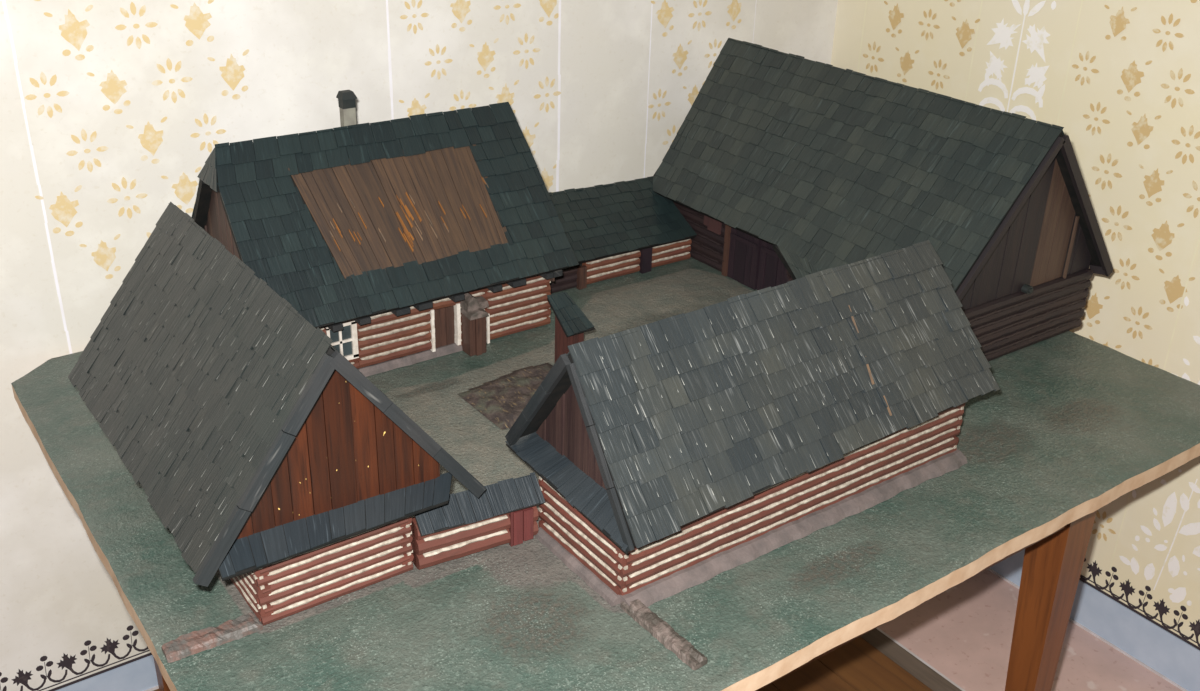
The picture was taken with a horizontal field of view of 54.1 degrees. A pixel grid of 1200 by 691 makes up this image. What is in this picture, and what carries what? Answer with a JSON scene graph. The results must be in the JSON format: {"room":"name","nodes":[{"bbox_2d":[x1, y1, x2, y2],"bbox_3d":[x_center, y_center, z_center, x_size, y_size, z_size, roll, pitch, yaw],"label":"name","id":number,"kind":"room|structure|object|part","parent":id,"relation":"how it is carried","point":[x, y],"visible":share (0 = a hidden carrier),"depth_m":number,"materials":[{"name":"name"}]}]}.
{"room":"museum exhibit room","nodes":[
{"label":"museum exhibit room","id":0,"kind":"room"},
{"bbox_2d":[0,0,837,690],"bbox_3d":[-0.813,-0.401,1.917,3.520,2.310,0.121,-16,31,-32],"label":"wall","id":1,"kind":"structure","parent":0,"point":[112,112],"depth_m":2.04,"materials":[{"name":"beige paper"}]},
{"bbox_2d":[56,655,158,690],"bbox_3d":[-0.858,0.637,2.329,3.400,0.082,0.006,-16,31,-32],"label":"baseboard","id":2,"kind":"structure","parent":1,"relation":"attached to","point":[139,675],"depth_m":2.28,"materials":[{"name":"white paint"}]},
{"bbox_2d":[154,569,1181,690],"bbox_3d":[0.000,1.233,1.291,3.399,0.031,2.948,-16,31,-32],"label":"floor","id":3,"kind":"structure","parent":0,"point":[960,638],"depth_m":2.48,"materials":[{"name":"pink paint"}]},
{"bbox_2d":[153,510,1096,690],"bbox_3d":[-0.032,0.444,2.038,1.230,0.732,1.120,-16,31,-32],"label":"table","id":4,"kind":"object","parent":3,"relation":"on","point":[1053,564],"visible":0.06,"depth_m":1.90,"materials":[{"name":"brown wood"}]},
{"bbox_3d":[-0.785,0.394,2.115,0.073,0.710,0.073,-16,31,-32],"label":"leg","id":5,"kind":"part","parent":4,"relation":"part of","materials":[{"name":"brown wood"}]},
{"bbox_2d":[11,257,1199,690],"bbox_3d":[0.048,0.082,1.914,1.653,0.029,1.231,-16,31,-32],"label":"table top","id":6,"kind":"object","parent":4,"relation":"on","point":[1074,424],"visible":0.28,"depth_m":1.51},
{"bbox_2d":[161,612,262,662],"bbox_3d":[-0.440,0.329,1.335,0.108,0.012,0.030,-15,30,-30],"label":"bank","id":7,"kind":"object","parent":6,"relation":"on","point":[185,645],"visible":1,"depth_m":1.33,"materials":[{"name":"brown stone"}]},
{"bbox_2d":[68,202,486,625],"bbox_3d":[-0.436,0.055,1.506,0.363,0.355,0.559,-16,31,-32],"label":"barn","id":8,"kind":"object","parent":6,"relation":"on","point":[272,463],"visible":1,"depth_m":1.36,"materials":[{"name":"grey wood"}]},
{"bbox_2d":[191,90,578,376],"bbox_3d":[-0.372,-0.217,1.984,0.565,0.427,0.377,-16,31,-32],"label":"farmhouse","id":9,"kind":"object","parent":6,"relation":"on","point":[415,239],"visible":0.78,"depth_m":1.90,"materials":[{"name":"black wood"}]},
{"bbox_3d":[-0.266,-0.032,1.989,0.040,0.070,0.004,-16,31,-32],"label":"door","id":10,"kind":"part","parent":9,"relation":"part of","materials":[{"name":"brown wood"}]},
{"bbox_3d":[-0.195,-0.030,2.036,0.004,0.056,0.008,-16,31,-32],"label":"corner trim","id":11,"kind":"part","parent":9,"relation":"part of","materials":[{"name":"white paint"}]},
{"bbox_2d":[410,472,544,569],"bbox_3d":[-0.155,0.220,1.485,0.169,0.092,0.052,-13,30,-27],"label":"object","id":12,"kind":"object","parent":6,"relation":"on","point":[506,511],"visible":0.96,"depth_m":1.47,"materials":[{"name":"brown wood"}]},
{"bbox_3d":[-0.101,0.231,1.510,0.031,0.053,0.008,-13,30,-27],"label":"door","id":13,"kind":"part","parent":12,"relation":"part of","materials":[{"name":"red wood"}]},
{"bbox_2d":[458,363,552,429],"bbox_3d":[-0.118,0.073,1.879,0.184,0.012,0.162,-16,31,-32],"label":"heap","id":14,"kind":"object","parent":6,"relation":"on","point":[501,400],"visible":0.63,"depth_m":1.86,"materials":[{"name":"soil"}]},
{"bbox_2d":[547,292,594,363],"bbox_3d":[-0.048,-0.020,1.944,0.055,0.126,0.065,-16,31,-32],"label":"model outhouse","id":15,"kind":"object","parent":6,"relation":"on","point":[571,323],"visible":0.77,"depth_m":1.93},
{"bbox_2d":[548,176,696,292],"bbox_3d":[-0.023,-0.241,2.349,0.391,0.169,0.220,-16,31,-32],"label":"shed","id":16,"kind":"object","parent":6,"relation":"on","point":[615,229],"visible":0.69,"depth_m":2.32,"materials":[{"name":"black wood"}]},
{"bbox_3d":[-0.035,-0.132,2.266,0.018,0.045,0.010,-16,31,-32],"label":"door","id":17,"kind":"part","parent":16,"relation":"part of","materials":[{"name":"brown wood"}]},
{"bbox_3d":[0.092,-0.171,2.348,0.024,0.052,0.010,-16,31,-32],"label":"door","id":18,"kind":"part","parent":16,"relation":"part of","materials":[{"name":"brown wood"}]},
{"bbox_2d":[620,599,707,670],"bbox_3d":[0.073,0.330,1.365,0.025,0.012,0.137,-16,31,-32],"label":"stone wall","id":19,"kind":"structure","parent":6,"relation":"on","point":[658,628],"depth_m":1.36,"materials":[{"name":"brown stone"}]},
{"bbox_2d":[505,240,999,606],"bbox_3d":[0.226,0.064,1.573,0.669,0.316,0.277,-16,31,-32],"label":"barn","id":20,"kind":"object","parent":6,"relation":"on","point":[671,455],"visible":0.99,"depth_m":1.47,"materials":[{"name":"grey wood"}]},
{"bbox_2d":[652,38,1112,360],"bbox_3d":[0.482,-0.306,2.238,0.523,0.412,0.815,-16,31,-32],"label":"barn","id":21,"kind":"object","parent":6,"relation":"on","point":[783,168],"visible":0.81,"depth_m":2.08,"materials":[{"name":"grey wood"}]},
{"bbox_3d":[0.253,-0.202,2.326,0.011,0.135,0.012,-16,31,-32],"label":"door post","id":22,"kind":"part","parent":21,"relation":"part of","materials":[{"name":"brown wood"}]},
{"bbox_3d":[0.719,0.511,1.974,0.073,0.710,0.073,-16,31,-32],"label":"leg","id":23,"kind":"part","parent":4,"relation":"part of","materials":[{"name":"brown wood"}]},
{"bbox_2d":[831,0,1199,649],"bbox_3d":[1.461,-0.231,1.719,0.121,2.310,2.948,-16,31,-32],"label":"wall","id":24,"kind":"structure","parent":0,"point":[1121,78],"depth_m":2.31,"materials":[{"name":"paper"}]},
{"bbox_2d":[987,549,1199,690],"bbox_3d":[1.378,0.774,2.169,0.007,0.106,2.948,-16,31,-32],"label":"baseboard","id":25,"kind":"structure","parent":24,"relation":"attached to","point":[1146,643],"depth_m":2.49,"materials":[{"name":"white paint"}]}
]}

